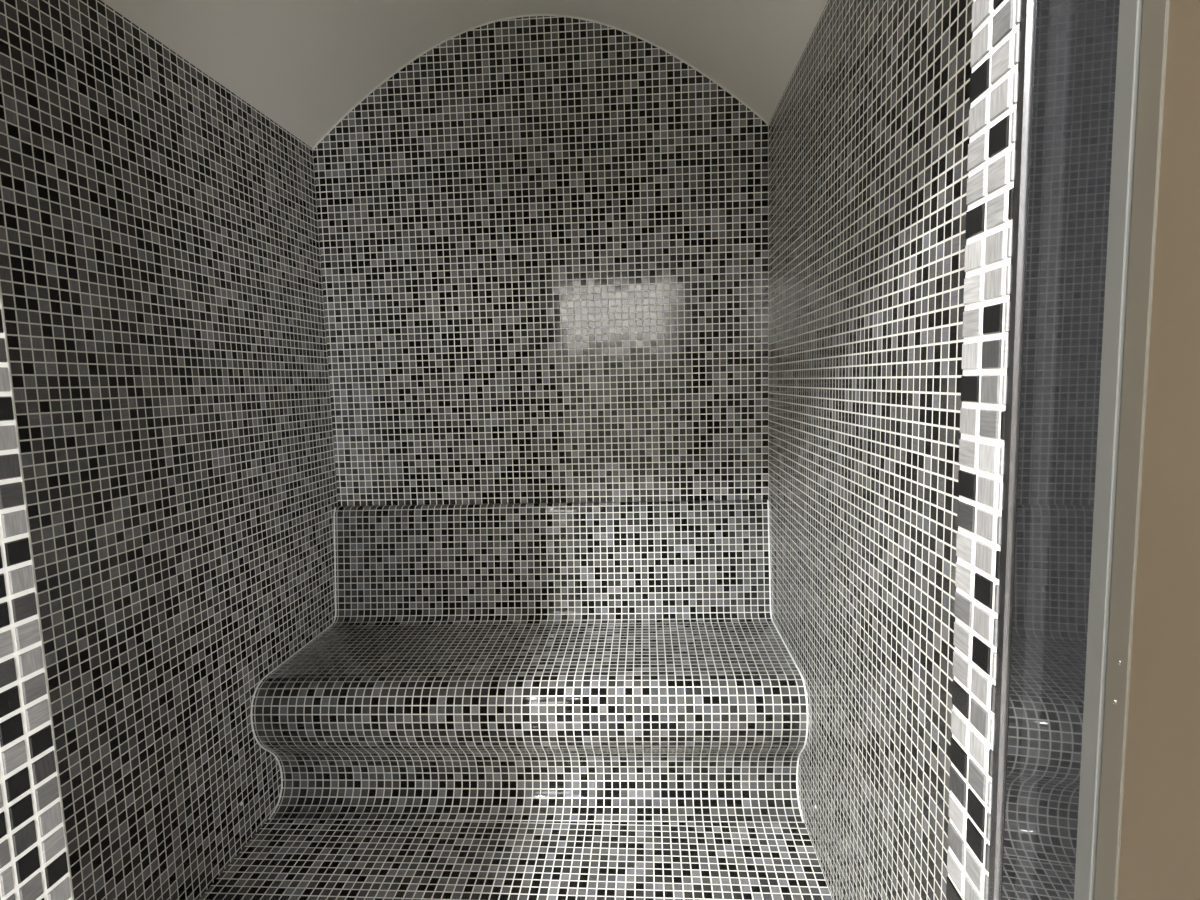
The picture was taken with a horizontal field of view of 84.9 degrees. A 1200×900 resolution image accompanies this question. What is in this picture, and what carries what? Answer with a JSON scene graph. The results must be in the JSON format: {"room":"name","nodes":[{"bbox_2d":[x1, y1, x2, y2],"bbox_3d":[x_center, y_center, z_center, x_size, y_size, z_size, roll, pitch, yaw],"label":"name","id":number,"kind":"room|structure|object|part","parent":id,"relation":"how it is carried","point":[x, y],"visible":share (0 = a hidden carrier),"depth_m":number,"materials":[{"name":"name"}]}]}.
{"room":"spa","nodes":[
{"label":"spa","id":0,"kind":"room"},
{"bbox_2d":[0,0,337,899],"bbox_3d":[-1.117,0.086,1.614,0.076,2.192,1.959,-1,6,4],"label":"wall","id":1,"kind":"structure","parent":0,"point":[161,283],"depth_m":1.60,"materials":[{"name":"tile"}]},
{"bbox_2d":[101,0,827,148],"bbox_3d":[-0.301,-1.258,1.379,1.639,0.484,1.884,-1,6,4],"label":"ceiling","id":2,"kind":"structure","parent":0,"point":[303,65],"depth_m":2.02,"materials":[{"name":"paint"}]},
{"bbox_2d":[0,0,1018,899],"bbox_3d":[0.144,-0.594,0.437,4.350,3.718,0.064,-1,6,4],"label":"wall","id":3,"kind":"structure","parent":0,"point":[1003,371],"depth_m":0.52,"materials":[{"name":"tile"}]},
{"bbox_2d":[0,309,70,899],"bbox_3d":[-0.504,0.290,0.575,0.002,1.921,0.060,-1,6,4],"label":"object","id":4,"kind":"structure","parent":3,"relation":"attached to","point":[11,495],"depth_m":0.57,"materials":[{"name":"tile"}]},
{"bbox_2d":[946,0,1019,899],"bbox_3d":[0.292,0.278,0.519,0.002,1.921,0.064,-1,6,4],"label":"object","id":5,"kind":"structure","parent":3,"relation":"attached to","point":[1001,59],"depth_m":0.49,"materials":[{"name":"tile"}]},
{"bbox_2d":[988,0,1036,899],"bbox_3d":[-0.109,0.274,0.506,0.910,1.992,0.014,-1,6,4],"label":"trim","id":6,"kind":"structure","parent":3,"relation":"attached to","point":[1027,24],"depth_m":0.45,"materials":[{"name":"metal"}]},
{"bbox_2d":[1002,0,1199,899],"bbox_3d":[0.251,0.324,0.093,0.038,1.932,0.773,-1,6,9],"label":"door","id":7,"kind":"structure","parent":3,"relation":"in","point":[1103,797],"depth_m":0.34,"materials":[{"name":"clear glass"}]},
{"bbox_3d":[0.245,0.324,0.092,0.024,1.756,0.523,-1,6,9],"label":"panel","id":8,"kind":"part","parent":7,"relation":"part of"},
{"bbox_2d":[199,820,832,899],"bbox_3d":[-0.236,1.190,1.601,1.639,0.050,1.948,-1,6,4],"label":"floor","id":9,"kind":"structure","parent":0,"point":[284,859],"depth_m":1.82,"materials":[{"name":"tile"}]},
{"bbox_2d":[250,500,808,822],"bbox_3d":[-0.204,0.666,2.201,1.638,0.871,0.643,-1,6,4],"label":"bench","id":10,"kind":"object","parent":9,"relation":"on","point":[578,661],"visible":1,"depth_m":2.07,"materials":[{"name":"tile"}]},
{"bbox_3d":[-0.204,0.770,2.170,1.638,0.216,0.555,-1,6,4],"label":"seat","id":11,"kind":"part","parent":10,"relation":"part of","materials":[{"name":"tile"}]},
{"bbox_3d":[-0.193,0.418,2.439,1.638,0.428,0.118,-1,6,4],"label":"backrest","id":12,"kind":"part","parent":10,"relation":"part of","materials":[{"name":"tile"}]},
{"bbox_2d":[313,16,768,505],"bbox_3d":[-0.204,-0.234,2.468,1.639,2.601,0.075,-1,6,4],"label":"wall","id":13,"kind":"structure","parent":0,"point":[544,239],"depth_m":2.39,"materials":[{"name":"tile"}]},
{"bbox_2d":[313,14,768,149],"bbox_3d":[-0.237,-1.318,2.315,1.644,0.415,0.006,-1,6,4],"label":"trim","id":14,"kind":"structure","parent":13,"relation":"attached to","point":[507,18],"depth_m":2.29,"materials":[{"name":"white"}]},
{"bbox_2d":[768,0,973,899],"bbox_3d":[0.593,0.051,1.494,0.076,2.192,1.959,-1,6,4],"label":"wall","id":15,"kind":"structure","parent":0,"point":[868,138],"depth_m":1.30,"materials":[{"name":"tile"}]}
]}

